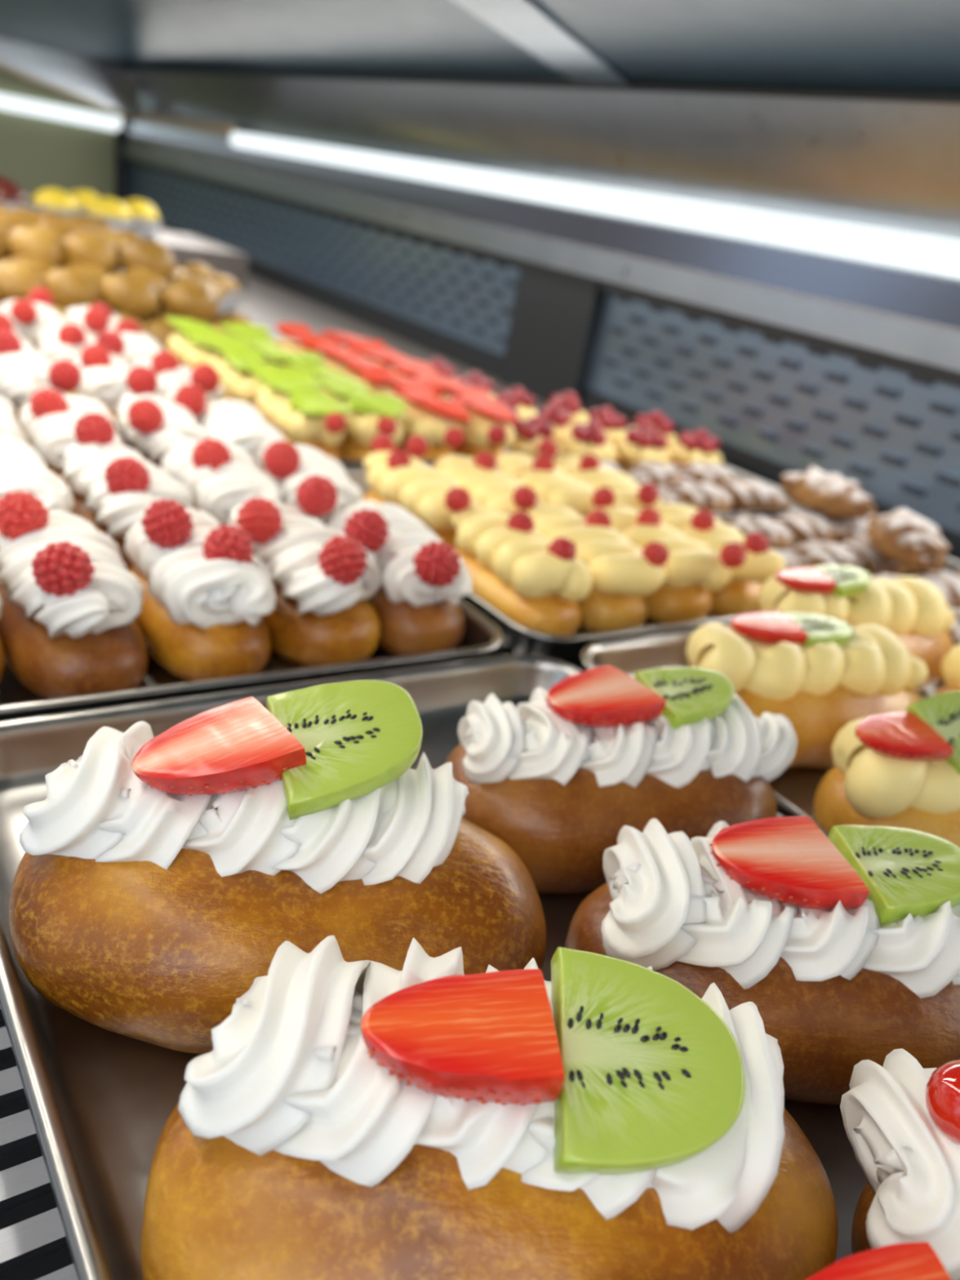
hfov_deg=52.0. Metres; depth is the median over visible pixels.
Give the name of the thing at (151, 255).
golden puff
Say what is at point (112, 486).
bun
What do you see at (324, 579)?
bun
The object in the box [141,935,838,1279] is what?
bun
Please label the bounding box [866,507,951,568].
pastry
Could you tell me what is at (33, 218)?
golden puff
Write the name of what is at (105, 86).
trim
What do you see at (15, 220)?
golden puff
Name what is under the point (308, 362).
bun
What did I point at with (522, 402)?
tart
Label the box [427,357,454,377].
tart
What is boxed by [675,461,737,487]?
pastry
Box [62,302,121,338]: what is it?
bun
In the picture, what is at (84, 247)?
golden puff
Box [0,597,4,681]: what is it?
bun
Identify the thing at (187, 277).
golden puff
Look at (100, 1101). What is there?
serving tray
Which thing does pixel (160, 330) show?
golden puff
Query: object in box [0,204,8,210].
golden puff
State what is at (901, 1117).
bun
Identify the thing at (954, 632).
pastry
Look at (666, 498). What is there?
pastry
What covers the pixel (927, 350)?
trim
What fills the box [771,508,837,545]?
pastry
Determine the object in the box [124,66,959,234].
shelf
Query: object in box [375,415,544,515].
bun
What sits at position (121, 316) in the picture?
golden puff
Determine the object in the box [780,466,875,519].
pastry
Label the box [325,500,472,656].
bun
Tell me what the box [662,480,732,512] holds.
pastry
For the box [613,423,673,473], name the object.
tart
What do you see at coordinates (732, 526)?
pastry
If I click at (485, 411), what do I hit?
bun
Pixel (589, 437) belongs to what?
tart
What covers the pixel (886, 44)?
ceiling
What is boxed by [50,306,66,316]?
golden puff
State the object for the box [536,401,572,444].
tart
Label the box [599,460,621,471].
pastry
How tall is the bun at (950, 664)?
0.060 m
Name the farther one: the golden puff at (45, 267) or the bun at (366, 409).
the golden puff at (45, 267)
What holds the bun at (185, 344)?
on the serving tray at (344, 463)
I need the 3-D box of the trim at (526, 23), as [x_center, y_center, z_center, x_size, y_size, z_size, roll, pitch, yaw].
[0.054,-0.512,0.837,0.070,0.004,0.446,18,25,15]
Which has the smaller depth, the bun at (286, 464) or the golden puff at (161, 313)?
the bun at (286, 464)
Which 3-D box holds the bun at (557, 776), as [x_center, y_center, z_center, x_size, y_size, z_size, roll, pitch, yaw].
[0.052,0.047,0.353,0.133,0.066,0.073,3,25,-17]
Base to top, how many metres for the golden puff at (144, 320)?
0.041 m
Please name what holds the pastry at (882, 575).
on the serving tray at (952, 565)
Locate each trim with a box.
[0,37,236,146]
[120,142,959,387]
[121,128,959,328]
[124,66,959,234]
[452,0,631,84]
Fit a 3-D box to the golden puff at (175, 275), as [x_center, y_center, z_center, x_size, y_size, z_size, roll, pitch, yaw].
[-0.384,-0.425,1.169,0.062,0.041,0.061,17,24,13]
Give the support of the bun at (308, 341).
on the serving tray at (344, 463)
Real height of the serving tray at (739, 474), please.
0.015 m
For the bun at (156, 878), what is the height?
0.082 m
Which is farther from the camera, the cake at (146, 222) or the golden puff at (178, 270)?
the cake at (146, 222)
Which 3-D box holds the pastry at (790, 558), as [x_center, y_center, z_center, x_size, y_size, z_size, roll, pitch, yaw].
[0.197,-0.049,0.677,0.050,0.028,0.076,28,29,33]
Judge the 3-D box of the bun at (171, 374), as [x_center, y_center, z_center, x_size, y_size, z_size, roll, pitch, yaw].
[-0.229,-0.185,0.746,0.056,0.070,0.109,-11,32,-40]
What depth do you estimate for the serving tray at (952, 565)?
0.80 m
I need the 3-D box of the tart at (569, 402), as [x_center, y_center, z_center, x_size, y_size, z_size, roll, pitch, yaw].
[0.090,-0.236,1.028,0.059,0.048,0.060,-8,30,-37]
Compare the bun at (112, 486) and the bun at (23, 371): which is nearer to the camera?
the bun at (112, 486)
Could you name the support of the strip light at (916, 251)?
attached to the wall at (775, 407)
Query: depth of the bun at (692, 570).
0.57 m
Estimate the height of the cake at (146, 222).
0.055 m
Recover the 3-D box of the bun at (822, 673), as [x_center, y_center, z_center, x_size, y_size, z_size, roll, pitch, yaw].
[0.150,0.022,0.457,0.138,0.061,0.070,0,26,-23]
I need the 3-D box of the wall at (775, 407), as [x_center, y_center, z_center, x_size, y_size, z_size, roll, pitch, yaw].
[-0.027,-0.547,1.359,0.036,0.402,3.150,-7,29,-35]
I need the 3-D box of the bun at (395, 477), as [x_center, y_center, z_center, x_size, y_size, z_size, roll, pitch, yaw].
[-0.056,-0.098,0.640,0.056,0.060,0.172,-6,29,-34]
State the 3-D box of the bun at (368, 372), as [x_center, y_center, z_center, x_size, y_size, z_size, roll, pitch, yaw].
[-0.113,-0.219,0.878,0.053,0.065,0.109,-7,29,-35]
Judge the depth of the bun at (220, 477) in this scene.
0.53 m
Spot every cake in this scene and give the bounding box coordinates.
[0,176,20,188]
[0,181,31,210]
[29,187,80,217]
[68,189,99,216]
[84,196,133,231]
[122,199,161,236]
[180,262,215,279]
[201,274,244,308]
[204,280,230,314]
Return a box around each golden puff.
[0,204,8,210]
[0,209,31,230]
[0,217,13,255]
[0,235,4,258]
[0,253,9,261]
[0,260,48,303]
[6,207,46,226]
[6,225,66,269]
[8,256,57,275]
[36,210,65,222]
[36,221,76,239]
[44,267,102,310]
[50,218,89,231]
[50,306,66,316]
[62,215,102,231]
[62,231,118,273]
[63,263,109,302]
[80,215,114,231]
[91,229,128,271]
[101,271,159,316]
[108,264,124,275]
[111,230,143,243]
[111,311,150,327]
[114,313,146,333]
[120,239,175,280]
[123,267,168,309]
[143,319,177,351]
[149,307,176,321]
[162,280,219,322]
[165,272,178,284]
[168,275,217,299]
[174,264,184,276]
[208,312,256,325]
[209,322,231,335]
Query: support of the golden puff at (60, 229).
on the golden puff
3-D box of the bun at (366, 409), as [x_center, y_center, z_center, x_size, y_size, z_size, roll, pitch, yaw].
[-0.100,-0.168,0.774,0.052,0.062,0.110,-7,29,-35]
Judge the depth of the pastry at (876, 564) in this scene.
0.72 m
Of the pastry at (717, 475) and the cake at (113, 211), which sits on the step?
the cake at (113, 211)
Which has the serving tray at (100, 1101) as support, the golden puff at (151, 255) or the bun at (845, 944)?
the bun at (845, 944)
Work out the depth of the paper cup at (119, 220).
1.57 m
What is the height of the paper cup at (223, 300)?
0.026 m
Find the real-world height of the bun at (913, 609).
0.064 m
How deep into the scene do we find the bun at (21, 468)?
0.47 m
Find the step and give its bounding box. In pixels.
[140,229,248,288]
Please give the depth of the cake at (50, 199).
1.54 m
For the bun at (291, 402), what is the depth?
0.72 m
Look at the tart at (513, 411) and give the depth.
0.90 m
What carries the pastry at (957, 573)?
on the serving tray at (952, 565)
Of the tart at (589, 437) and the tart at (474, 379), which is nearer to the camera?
the tart at (589, 437)
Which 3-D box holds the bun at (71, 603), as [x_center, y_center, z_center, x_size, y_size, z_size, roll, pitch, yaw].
[-0.171,-0.022,0.407,0.057,0.070,0.103,-9,30,-37]
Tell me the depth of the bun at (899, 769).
0.36 m
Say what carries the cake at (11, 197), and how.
on the step
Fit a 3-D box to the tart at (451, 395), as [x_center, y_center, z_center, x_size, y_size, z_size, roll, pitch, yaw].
[-0.018,-0.228,0.965,0.059,0.048,0.060,-6,29,-34]
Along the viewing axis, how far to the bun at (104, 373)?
0.69 m
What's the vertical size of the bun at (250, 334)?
0.064 m
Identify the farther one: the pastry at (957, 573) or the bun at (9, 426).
the pastry at (957, 573)
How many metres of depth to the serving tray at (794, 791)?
0.49 m
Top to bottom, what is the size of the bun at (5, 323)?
0.067 m
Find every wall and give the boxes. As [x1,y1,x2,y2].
[0,69,128,203]
[128,119,959,561]
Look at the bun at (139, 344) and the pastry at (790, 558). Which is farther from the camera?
the bun at (139, 344)
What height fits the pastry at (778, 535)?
0.029 m
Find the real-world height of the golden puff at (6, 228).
0.041 m
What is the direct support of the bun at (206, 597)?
on the serving tray at (481, 637)
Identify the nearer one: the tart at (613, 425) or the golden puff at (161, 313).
the tart at (613, 425)
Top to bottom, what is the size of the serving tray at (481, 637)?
0.022 m
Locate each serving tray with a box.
[0,436,502,721]
[0,653,867,1279]
[335,448,513,466]
[342,466,763,665]
[580,625,954,837]
[614,428,818,518]
[763,514,959,573]
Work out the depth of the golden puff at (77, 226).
1.16 m
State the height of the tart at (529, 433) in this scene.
0.048 m
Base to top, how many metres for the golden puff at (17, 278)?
0.040 m
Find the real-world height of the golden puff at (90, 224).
0.041 m
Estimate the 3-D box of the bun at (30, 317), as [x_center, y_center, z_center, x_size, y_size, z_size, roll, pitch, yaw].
[-0.396,-0.274,0.874,0.060,0.069,0.104,-10,31,-40]
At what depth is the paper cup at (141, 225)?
1.68 m
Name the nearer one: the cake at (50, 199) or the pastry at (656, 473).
the pastry at (656, 473)
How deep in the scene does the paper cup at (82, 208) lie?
1.64 m
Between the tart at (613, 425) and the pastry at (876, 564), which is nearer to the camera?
the pastry at (876, 564)
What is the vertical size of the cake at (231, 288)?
0.044 m
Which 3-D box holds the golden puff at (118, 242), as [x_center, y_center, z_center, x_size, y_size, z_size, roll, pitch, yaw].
[-0.434,-0.455,1.145,0.058,0.041,0.060,4,25,-15]
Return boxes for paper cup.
[0,200,31,210]
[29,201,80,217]
[76,206,88,216]
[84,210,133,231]
[128,216,161,236]
[217,295,230,314]
[224,288,244,308]
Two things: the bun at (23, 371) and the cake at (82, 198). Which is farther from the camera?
the cake at (82, 198)
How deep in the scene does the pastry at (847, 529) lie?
0.80 m
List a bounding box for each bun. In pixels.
[0,286,71,350]
[0,312,37,352]
[0,328,82,431]
[0,396,28,444]
[0,435,74,513]
[0,490,147,699]
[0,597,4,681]
[8,680,546,1053]
[17,387,124,488]
[35,323,125,395]
[58,412,195,571]
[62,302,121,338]
[68,343,133,432]
[82,307,164,368]
[112,364,209,468]
[124,498,275,681]
[132,350,226,404]
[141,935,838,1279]
[160,437,283,524]
[165,315,233,368]
[195,400,285,471]
[200,335,279,408]
[220,322,288,362]
[227,475,389,666]
[251,342,348,381]
[255,365,351,459]
[257,440,363,526]
[274,323,343,364]
[312,371,406,460]
[321,329,395,368]
[322,346,399,394]
[324,411,479,548]
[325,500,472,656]
[369,352,444,395]
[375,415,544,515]
[378,375,471,460]
[426,377,517,461]
[444,486,592,635]
[445,665,797,893]
[486,424,596,517]
[511,484,669,632]
[536,438,663,511]
[564,816,959,1105]
[591,485,746,624]
[636,482,786,617]
[685,611,928,768]
[758,564,955,690]
[805,1241,951,1279]
[813,690,959,848]
[840,1048,959,1279]
[933,644,959,695]
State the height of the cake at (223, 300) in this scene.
0.044 m
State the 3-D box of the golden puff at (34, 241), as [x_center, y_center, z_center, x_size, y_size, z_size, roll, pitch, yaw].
[-0.477,-0.423,1.058,0.059,0.041,0.061,1,25,-20]
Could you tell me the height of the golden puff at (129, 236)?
0.041 m
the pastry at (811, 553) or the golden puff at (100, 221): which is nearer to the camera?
the pastry at (811, 553)
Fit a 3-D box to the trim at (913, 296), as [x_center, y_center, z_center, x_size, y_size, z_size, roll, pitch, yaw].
[-0.026,-0.591,1.334,0.016,0.034,3.150,-7,29,-35]
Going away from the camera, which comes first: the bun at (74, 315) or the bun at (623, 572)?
the bun at (623, 572)
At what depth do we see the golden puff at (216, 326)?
1.06 m
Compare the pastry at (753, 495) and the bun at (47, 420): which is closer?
the bun at (47, 420)
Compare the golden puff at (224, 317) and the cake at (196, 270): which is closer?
the golden puff at (224, 317)
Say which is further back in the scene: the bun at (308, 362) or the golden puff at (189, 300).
the golden puff at (189, 300)
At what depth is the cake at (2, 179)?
1.58 m
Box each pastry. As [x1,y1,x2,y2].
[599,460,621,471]
[624,461,684,486]
[634,480,678,503]
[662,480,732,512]
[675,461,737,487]
[718,514,793,550]
[720,478,790,512]
[723,523,745,536]
[768,547,800,568]
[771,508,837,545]
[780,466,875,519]
[782,540,865,570]
[822,514,875,544]
[838,534,912,577]
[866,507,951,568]
[871,573,900,579]
[900,552,947,577]
[914,569,959,608]
[947,606,959,646]
[951,570,959,577]
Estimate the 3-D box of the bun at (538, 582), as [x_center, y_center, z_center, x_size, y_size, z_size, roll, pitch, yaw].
[0.018,-0.041,0.545,0.053,0.060,0.109,-6,29,-34]
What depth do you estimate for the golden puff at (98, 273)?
1.06 m
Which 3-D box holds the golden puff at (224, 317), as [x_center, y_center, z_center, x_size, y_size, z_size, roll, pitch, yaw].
[-0.286,-0.359,1.143,0.060,0.041,0.058,-14,34,-43]
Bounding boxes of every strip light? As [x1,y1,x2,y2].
[0,93,121,131]
[230,128,959,282]
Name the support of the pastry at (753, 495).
on the serving tray at (739, 474)
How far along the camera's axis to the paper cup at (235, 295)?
1.46 m
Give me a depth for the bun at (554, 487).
0.66 m
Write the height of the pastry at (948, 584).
0.028 m
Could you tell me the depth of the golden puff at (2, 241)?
1.02 m
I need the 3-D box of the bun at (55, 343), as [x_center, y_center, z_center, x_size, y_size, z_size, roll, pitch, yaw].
[-0.330,-0.226,0.794,0.060,0.070,0.116,-5,28,-33]
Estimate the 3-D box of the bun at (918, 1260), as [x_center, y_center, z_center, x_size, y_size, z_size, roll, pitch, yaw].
[0.060,0.142,0.152,0.114,0.061,0.065,6,24,-10]
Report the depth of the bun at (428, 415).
0.77 m
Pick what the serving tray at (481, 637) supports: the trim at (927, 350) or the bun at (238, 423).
the bun at (238, 423)
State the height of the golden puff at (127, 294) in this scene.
0.041 m
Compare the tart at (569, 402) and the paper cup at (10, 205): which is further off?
the paper cup at (10, 205)
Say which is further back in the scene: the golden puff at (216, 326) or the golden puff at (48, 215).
the golden puff at (48, 215)
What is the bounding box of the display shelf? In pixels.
[0,208,818,1279]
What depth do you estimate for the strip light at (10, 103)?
2.35 m
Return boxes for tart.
[381,362,395,368]
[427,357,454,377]
[444,382,471,397]
[456,371,495,398]
[495,386,537,420]
[495,398,519,425]
[506,415,562,458]
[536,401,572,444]
[550,391,588,426]
[558,419,619,464]
[582,406,626,448]
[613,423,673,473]
[626,411,677,451]
[669,428,724,467]
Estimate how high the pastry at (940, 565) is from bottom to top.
0.030 m
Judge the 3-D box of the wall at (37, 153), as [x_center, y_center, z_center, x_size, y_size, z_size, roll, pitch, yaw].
[-1.353,-1.173,2.166,1.170,0.420,0.040,-7,29,-35]
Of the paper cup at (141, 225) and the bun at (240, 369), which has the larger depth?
the paper cup at (141, 225)
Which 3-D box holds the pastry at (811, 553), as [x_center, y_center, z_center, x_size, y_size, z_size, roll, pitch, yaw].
[0.249,-0.056,0.712,0.081,0.031,0.050,-7,29,-34]
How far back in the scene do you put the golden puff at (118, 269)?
1.12 m
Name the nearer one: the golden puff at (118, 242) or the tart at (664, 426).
the tart at (664, 426)
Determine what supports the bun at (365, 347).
on the serving tray at (344, 463)
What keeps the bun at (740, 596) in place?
on the serving tray at (517, 638)
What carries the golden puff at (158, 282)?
on the golden puff
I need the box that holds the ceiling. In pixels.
[0,0,959,90]
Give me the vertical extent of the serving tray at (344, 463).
0.022 m
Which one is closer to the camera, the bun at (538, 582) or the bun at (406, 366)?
the bun at (538, 582)
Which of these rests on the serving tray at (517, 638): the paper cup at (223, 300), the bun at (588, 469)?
the bun at (588, 469)
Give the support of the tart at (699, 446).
on the serving tray at (739, 474)
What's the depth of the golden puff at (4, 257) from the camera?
1.06 m

